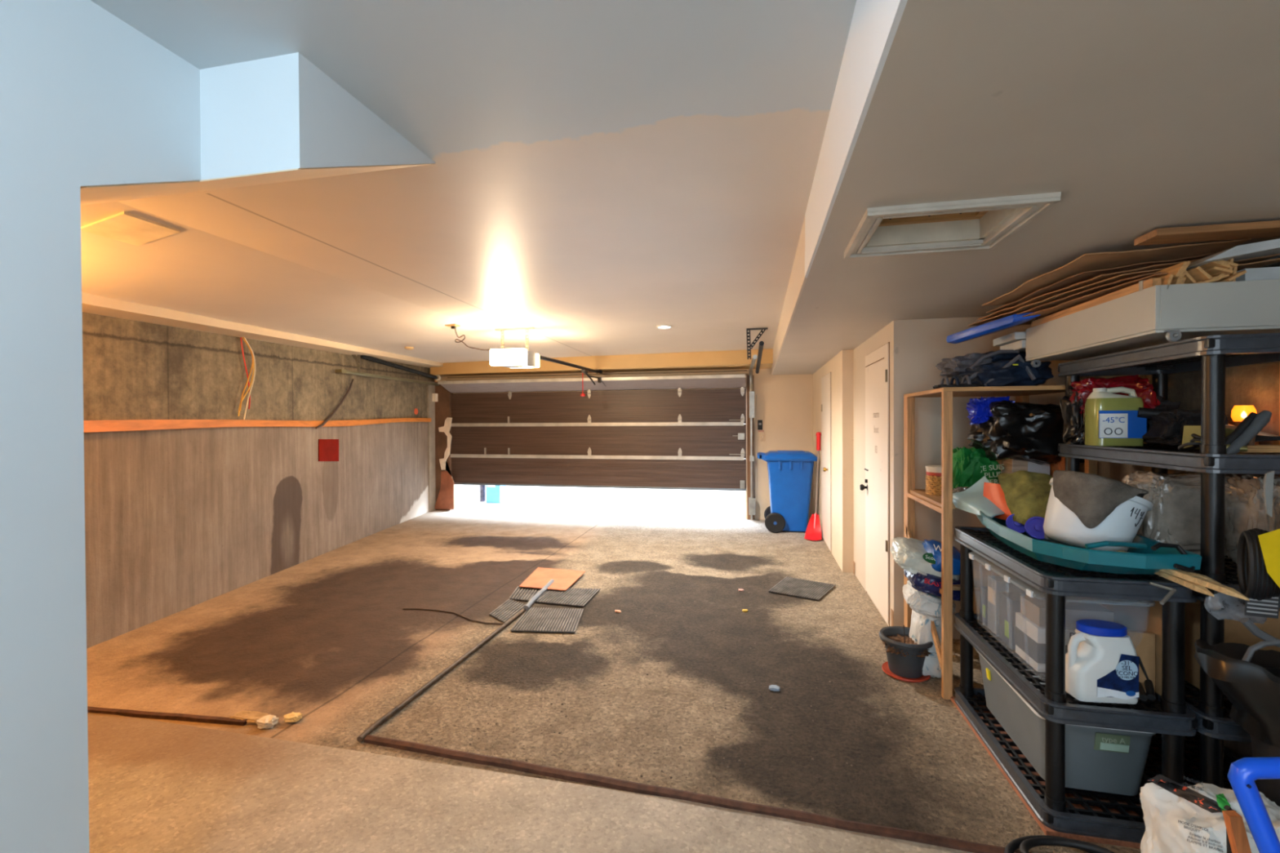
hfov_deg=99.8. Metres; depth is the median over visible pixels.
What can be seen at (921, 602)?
paper bag
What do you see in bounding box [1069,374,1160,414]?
bag
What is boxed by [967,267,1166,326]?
cardboard sheet
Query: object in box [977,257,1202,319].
cardboard sheet
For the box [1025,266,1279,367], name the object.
storage box
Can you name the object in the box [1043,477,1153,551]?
bucket
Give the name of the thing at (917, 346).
wall
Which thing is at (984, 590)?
product box
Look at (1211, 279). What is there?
bed slat
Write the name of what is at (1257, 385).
wall
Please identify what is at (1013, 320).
sled
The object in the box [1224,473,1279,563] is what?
plastic bag
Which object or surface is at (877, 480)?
door
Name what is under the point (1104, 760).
storage bin
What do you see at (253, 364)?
wire bundle
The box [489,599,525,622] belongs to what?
rubber mat
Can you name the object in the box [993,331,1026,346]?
board
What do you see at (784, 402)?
wall
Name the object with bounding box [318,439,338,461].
wall plate
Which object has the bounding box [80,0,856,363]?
ceiling
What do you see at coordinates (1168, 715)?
shelving rack
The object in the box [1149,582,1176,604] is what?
bracket
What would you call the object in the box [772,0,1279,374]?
ceiling
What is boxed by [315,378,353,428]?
cable
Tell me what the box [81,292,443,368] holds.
trim
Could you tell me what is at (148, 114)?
ceiling soffit
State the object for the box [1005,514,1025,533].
round lid
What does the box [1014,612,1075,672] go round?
product box
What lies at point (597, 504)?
driveway
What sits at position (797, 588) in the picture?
rubber mat
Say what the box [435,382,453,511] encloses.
trim
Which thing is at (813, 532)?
snow shovel
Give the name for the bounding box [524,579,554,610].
hose
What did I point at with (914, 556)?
bag
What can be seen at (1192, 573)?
wooden stake
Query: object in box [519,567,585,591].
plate
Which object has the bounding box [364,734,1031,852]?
trim
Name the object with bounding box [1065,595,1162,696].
carton
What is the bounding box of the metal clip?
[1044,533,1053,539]
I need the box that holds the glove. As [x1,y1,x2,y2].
[1204,591,1279,624]
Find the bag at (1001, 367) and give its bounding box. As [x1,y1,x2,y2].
[935,349,1053,386]
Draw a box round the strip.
[438,417,453,482]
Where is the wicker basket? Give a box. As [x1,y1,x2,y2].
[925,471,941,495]
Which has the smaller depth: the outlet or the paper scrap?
the paper scrap
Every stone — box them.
[256,715,279,728]
[283,711,302,722]
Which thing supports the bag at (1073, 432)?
on the shelving rack at (1211, 355)
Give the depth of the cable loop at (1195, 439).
1.95 m
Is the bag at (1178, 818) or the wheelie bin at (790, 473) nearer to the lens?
the bag at (1178, 818)
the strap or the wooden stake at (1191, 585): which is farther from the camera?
the wooden stake at (1191, 585)
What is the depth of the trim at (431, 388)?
9.11 m
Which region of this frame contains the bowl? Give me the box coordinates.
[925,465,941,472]
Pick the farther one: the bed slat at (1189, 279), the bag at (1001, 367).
the bag at (1001, 367)
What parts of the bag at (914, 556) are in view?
blue panel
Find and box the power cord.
[454,328,490,350]
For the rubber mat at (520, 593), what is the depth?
4.66 m
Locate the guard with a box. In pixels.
[435,471,454,509]
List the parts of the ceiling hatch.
frame moulding, frame moulding, frame moulding, frame moulding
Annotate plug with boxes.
[404,346,413,350]
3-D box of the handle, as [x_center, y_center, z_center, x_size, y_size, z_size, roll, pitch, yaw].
[1.341,1.083,1.135,0.138,0.763,0.079,0,1,12]
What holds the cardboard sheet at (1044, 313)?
on the cardboard sheet at (1057, 302)
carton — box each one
[1001,457,1027,473]
[1027,461,1049,475]
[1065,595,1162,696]
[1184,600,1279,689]
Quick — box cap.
[413,408,417,414]
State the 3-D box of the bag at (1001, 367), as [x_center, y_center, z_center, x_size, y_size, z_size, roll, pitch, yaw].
[2.074,-0.326,3.170,0.491,0.241,0.476,0,0,1]
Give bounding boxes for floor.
[86,506,1141,852]
[87,712,1033,852]
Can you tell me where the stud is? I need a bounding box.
[1279,361,1279,476]
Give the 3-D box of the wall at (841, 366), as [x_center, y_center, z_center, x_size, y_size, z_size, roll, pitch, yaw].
[2.370,0.331,6.665,0.160,2.200,2.780,0,1,12]
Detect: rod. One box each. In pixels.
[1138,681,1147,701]
[1254,436,1279,441]
[1255,435,1279,436]
[1255,436,1275,438]
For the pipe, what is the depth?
3.05 m
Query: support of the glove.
on the chair
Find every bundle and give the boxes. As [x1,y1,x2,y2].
[237,337,255,419]
[1142,408,1228,445]
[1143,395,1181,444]
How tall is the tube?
0.052 m
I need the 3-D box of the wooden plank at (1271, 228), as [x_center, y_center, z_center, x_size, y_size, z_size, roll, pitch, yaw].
[2.163,-0.705,1.943,0.580,0.025,0.120,0,1,12]
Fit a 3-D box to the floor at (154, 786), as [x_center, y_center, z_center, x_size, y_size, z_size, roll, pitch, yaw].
[-2.287,1.605,0.283,9.400,0.206,4.765,0,1,12]
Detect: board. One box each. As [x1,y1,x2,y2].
[83,417,431,432]
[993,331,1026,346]
[1000,339,1026,351]
[1186,238,1279,270]
[1235,266,1279,281]
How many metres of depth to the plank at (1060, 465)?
2.94 m
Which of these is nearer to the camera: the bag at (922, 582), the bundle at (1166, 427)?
the bundle at (1166, 427)
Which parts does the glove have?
printed panel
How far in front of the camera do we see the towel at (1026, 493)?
2.49 m
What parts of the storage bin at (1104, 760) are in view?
lid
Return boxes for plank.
[1049,456,1065,477]
[1133,220,1279,245]
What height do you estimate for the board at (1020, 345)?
0.045 m
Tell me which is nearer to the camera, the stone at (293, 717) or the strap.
the strap
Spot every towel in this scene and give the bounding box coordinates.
[997,470,1052,524]
[1053,470,1148,528]
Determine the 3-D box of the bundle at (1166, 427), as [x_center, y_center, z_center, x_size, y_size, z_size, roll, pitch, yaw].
[2.332,0.006,2.314,0.248,0.162,0.249,0,1,12]
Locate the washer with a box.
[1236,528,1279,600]
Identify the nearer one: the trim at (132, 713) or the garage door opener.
the trim at (132, 713)
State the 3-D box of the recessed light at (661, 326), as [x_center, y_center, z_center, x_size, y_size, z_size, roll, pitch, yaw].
[0.255,-1.044,5.642,0.160,0.012,0.160,0,1,12]
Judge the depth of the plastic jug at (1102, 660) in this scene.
1.95 m
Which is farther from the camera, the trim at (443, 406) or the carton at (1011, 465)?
the trim at (443, 406)
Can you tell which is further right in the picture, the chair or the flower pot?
the chair
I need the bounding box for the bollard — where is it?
[480,484,485,502]
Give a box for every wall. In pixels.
[0,0,89,852]
[81,311,435,648]
[435,368,813,521]
[459,484,745,501]
[813,349,853,573]
[853,316,1070,642]
[1070,257,1279,758]
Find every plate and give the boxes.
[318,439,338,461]
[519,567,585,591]
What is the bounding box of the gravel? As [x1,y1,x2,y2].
[431,568,926,793]
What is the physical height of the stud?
1.100 m
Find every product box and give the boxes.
[980,586,987,626]
[987,575,1041,635]
[999,591,1041,649]
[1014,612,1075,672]
[1020,595,1113,629]
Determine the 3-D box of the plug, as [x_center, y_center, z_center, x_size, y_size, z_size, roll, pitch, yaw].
[-2.770,-0.938,6.465,0.110,0.030,0.108,0,1,12]
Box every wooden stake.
[1116,550,1249,600]
[1153,571,1213,596]
[1179,569,1222,584]
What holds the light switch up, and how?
attached to the wall at (784, 402)
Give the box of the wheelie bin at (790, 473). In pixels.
[757,450,817,533]
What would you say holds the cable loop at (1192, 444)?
on the shelving rack at (1211, 355)
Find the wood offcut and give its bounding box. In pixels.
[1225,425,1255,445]
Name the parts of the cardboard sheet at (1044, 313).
bed slat, bed slat, bed slat, bed slat, bed slat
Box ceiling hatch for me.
[844,191,1061,258]
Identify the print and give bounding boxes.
[1148,774,1235,813]
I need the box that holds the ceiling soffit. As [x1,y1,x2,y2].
[77,0,435,186]
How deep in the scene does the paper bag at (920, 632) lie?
3.11 m
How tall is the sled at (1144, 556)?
0.264 m
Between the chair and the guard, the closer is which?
the chair
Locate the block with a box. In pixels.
[1182,425,1234,449]
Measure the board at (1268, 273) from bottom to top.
0.045 m
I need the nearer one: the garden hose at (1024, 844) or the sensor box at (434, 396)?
the garden hose at (1024, 844)
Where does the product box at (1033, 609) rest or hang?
on the product box at (1029, 637)
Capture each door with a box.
[437,373,746,491]
[821,372,831,553]
[859,342,889,626]
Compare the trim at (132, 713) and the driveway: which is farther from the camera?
the driveway
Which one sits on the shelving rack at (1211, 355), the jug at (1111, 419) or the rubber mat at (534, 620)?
the jug at (1111, 419)
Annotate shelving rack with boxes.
[954,526,1198,843]
[1057,333,1279,790]
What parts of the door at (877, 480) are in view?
knob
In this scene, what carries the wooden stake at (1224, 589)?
on the shelving rack at (1168, 715)
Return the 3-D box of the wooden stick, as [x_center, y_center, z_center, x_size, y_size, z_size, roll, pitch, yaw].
[1.369,0.952,1.230,0.054,0.136,0.020,0,1,12]
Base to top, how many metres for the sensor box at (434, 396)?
0.140 m
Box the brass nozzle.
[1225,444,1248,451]
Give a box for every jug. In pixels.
[1065,619,1138,704]
[1084,386,1146,445]
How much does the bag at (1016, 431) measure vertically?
0.377 m
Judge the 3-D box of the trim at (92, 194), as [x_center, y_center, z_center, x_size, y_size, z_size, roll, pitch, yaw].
[-3.620,-0.780,2.221,5.595,0.444,0.902,0,1,12]
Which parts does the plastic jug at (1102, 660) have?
handle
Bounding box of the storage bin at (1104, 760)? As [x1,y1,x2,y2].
[974,645,1156,795]
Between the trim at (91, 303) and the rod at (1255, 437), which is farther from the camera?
the trim at (91, 303)
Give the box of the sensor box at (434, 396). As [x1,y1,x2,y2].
[431,393,438,401]
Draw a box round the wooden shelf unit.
[903,385,1097,699]
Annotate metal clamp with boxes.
[1138,280,1146,291]
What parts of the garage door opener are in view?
rail, pull cord, door arm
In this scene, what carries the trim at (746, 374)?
attached to the wall at (784, 402)
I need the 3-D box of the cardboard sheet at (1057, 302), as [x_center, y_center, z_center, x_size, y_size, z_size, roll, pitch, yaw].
[2.149,-0.603,2.602,0.436,0.084,1.220,0,0,0]
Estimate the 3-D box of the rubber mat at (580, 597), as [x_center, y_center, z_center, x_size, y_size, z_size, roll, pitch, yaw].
[-0.622,1.451,4.616,0.451,0.015,0.460,0,1,12]
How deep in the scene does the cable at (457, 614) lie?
4.20 m
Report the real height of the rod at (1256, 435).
0.051 m
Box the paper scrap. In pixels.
[768,684,779,691]
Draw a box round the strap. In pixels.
[1263,471,1274,517]
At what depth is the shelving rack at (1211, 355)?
1.88 m
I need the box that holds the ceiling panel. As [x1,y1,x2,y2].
[80,211,180,245]
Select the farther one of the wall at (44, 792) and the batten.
the batten
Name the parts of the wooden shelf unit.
post, rail, rail, shelf, post, shelf, shelf, rail, post, post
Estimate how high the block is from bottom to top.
0.097 m
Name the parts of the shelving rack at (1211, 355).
post, post, shelf, shelf, shelf, post, shelf, shelf, paddle handle, wood strip, wood strip, wood strip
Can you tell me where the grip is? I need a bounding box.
[1137,407,1171,418]
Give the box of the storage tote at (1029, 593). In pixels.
[968,553,1033,597]
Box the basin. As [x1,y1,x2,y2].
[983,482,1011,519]
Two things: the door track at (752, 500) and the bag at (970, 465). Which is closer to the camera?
the bag at (970, 465)
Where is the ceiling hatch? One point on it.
(980, 224)
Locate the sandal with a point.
(951, 384)
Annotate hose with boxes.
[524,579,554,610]
[1004,835,1114,852]
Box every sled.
[946,311,1040,343]
[952,475,1201,574]
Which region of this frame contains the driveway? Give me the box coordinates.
[460,493,745,515]
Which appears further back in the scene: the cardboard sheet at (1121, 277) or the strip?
the strip
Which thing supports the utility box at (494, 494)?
on the driveway
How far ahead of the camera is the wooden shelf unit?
2.92 m
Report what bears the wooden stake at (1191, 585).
on the shelving rack at (1168, 715)
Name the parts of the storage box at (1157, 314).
panel, panel, bed slat, bed slat, bed slat, panel, bed slat, bed slat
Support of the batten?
on the shelving rack at (1211, 355)
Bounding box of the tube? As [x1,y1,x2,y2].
[1144,680,1155,700]
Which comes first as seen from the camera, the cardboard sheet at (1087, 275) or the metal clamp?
the metal clamp
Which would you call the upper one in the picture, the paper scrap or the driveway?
the driveway
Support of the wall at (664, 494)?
on the driveway
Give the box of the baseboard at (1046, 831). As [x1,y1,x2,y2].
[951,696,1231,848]
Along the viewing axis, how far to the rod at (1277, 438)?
1.94 m
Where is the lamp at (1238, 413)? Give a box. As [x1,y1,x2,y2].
[1228,404,1258,444]
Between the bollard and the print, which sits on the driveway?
the bollard
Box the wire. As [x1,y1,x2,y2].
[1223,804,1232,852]
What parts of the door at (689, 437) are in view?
rail, rail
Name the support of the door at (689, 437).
in the wall at (784, 402)
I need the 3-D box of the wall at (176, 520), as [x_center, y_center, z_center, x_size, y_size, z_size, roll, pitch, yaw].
[-3.772,0.217,5.875,0.250,2.500,7.682,0,0,1]
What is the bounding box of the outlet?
[444,324,460,328]
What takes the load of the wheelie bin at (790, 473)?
on the floor at (328, 638)
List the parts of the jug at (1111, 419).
handle, label panel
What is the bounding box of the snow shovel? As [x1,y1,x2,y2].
[804,431,821,540]
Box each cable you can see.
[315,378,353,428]
[402,608,504,624]
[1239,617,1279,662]
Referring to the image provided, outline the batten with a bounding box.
[1031,277,1161,327]
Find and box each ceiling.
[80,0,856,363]
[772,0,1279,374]
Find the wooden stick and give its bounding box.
[1222,810,1251,852]
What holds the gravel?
on the floor at (328, 638)
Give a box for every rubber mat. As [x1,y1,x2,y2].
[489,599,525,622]
[508,586,542,601]
[510,607,583,633]
[534,587,599,607]
[768,576,835,600]
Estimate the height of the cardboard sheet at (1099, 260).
0.070 m
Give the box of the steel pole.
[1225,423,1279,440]
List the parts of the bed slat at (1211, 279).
bed slat, bed slat, bed slat, bed slat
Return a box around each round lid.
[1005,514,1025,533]
[1024,516,1044,539]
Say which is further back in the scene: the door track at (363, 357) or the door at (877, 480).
the door track at (363, 357)
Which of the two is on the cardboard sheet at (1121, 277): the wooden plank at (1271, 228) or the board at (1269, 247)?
the board at (1269, 247)
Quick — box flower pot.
[879,625,933,682]
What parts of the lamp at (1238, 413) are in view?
glass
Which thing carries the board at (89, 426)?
attached to the wall at (176, 520)
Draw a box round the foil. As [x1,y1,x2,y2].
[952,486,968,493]
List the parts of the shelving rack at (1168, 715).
post, shelf, post, shelf, shelf, post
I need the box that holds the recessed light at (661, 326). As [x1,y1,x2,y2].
[656,324,671,328]
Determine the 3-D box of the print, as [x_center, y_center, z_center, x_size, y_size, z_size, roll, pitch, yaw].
[1.570,1.040,1.532,0.075,0.049,0.174,-1,1,-36]
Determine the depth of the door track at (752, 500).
8.04 m
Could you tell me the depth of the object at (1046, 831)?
2.11 m
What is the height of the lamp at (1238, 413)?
0.173 m
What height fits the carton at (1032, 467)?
0.260 m
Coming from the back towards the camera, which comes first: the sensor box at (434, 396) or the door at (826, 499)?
the sensor box at (434, 396)
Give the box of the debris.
[229,711,271,724]
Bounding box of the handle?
[1227,756,1279,852]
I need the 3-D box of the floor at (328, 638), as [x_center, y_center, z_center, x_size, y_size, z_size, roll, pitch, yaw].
[-1.109,1.455,5.785,9.400,0.001,6.680,0,1,12]
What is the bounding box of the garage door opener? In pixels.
[489,327,606,396]
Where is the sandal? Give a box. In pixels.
[933,375,984,388]
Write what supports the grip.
on the shelving rack at (1211, 355)
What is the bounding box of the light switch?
[760,431,765,441]
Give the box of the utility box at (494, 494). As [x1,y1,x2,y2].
[485,485,506,503]
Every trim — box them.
[80,163,434,204]
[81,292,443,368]
[87,706,248,725]
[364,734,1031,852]
[427,381,435,511]
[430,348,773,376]
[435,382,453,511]
[445,369,748,381]
[746,375,754,519]
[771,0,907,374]
[853,560,893,626]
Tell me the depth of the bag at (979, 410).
3.04 m
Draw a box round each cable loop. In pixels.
[1177,442,1200,451]
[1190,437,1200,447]
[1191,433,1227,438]
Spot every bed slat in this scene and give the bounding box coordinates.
[1183,270,1195,284]
[1186,266,1233,283]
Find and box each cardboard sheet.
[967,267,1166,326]
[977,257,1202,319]
[982,238,1251,306]
[986,252,1215,312]
[986,253,1279,323]
[1017,257,1279,325]
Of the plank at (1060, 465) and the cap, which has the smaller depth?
the plank at (1060, 465)
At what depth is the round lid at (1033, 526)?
2.39 m
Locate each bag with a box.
[889,537,959,580]
[902,580,956,619]
[903,569,959,600]
[908,608,941,678]
[935,349,1053,386]
[952,446,1004,493]
[965,396,1014,426]
[967,400,1084,464]
[1059,384,1084,444]
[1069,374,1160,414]
[1121,470,1231,555]
[1139,774,1279,852]
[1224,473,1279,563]
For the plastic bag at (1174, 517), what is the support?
on the shelving rack at (1211, 355)
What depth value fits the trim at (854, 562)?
3.84 m
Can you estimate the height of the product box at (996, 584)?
0.257 m
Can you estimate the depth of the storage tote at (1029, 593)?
2.33 m
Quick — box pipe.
[356,608,525,742]
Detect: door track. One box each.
[335,354,440,386]
[746,327,768,519]
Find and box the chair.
[1194,639,1279,806]
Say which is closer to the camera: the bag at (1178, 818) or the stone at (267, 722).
the bag at (1178, 818)
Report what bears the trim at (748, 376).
attached to the wall at (784, 402)

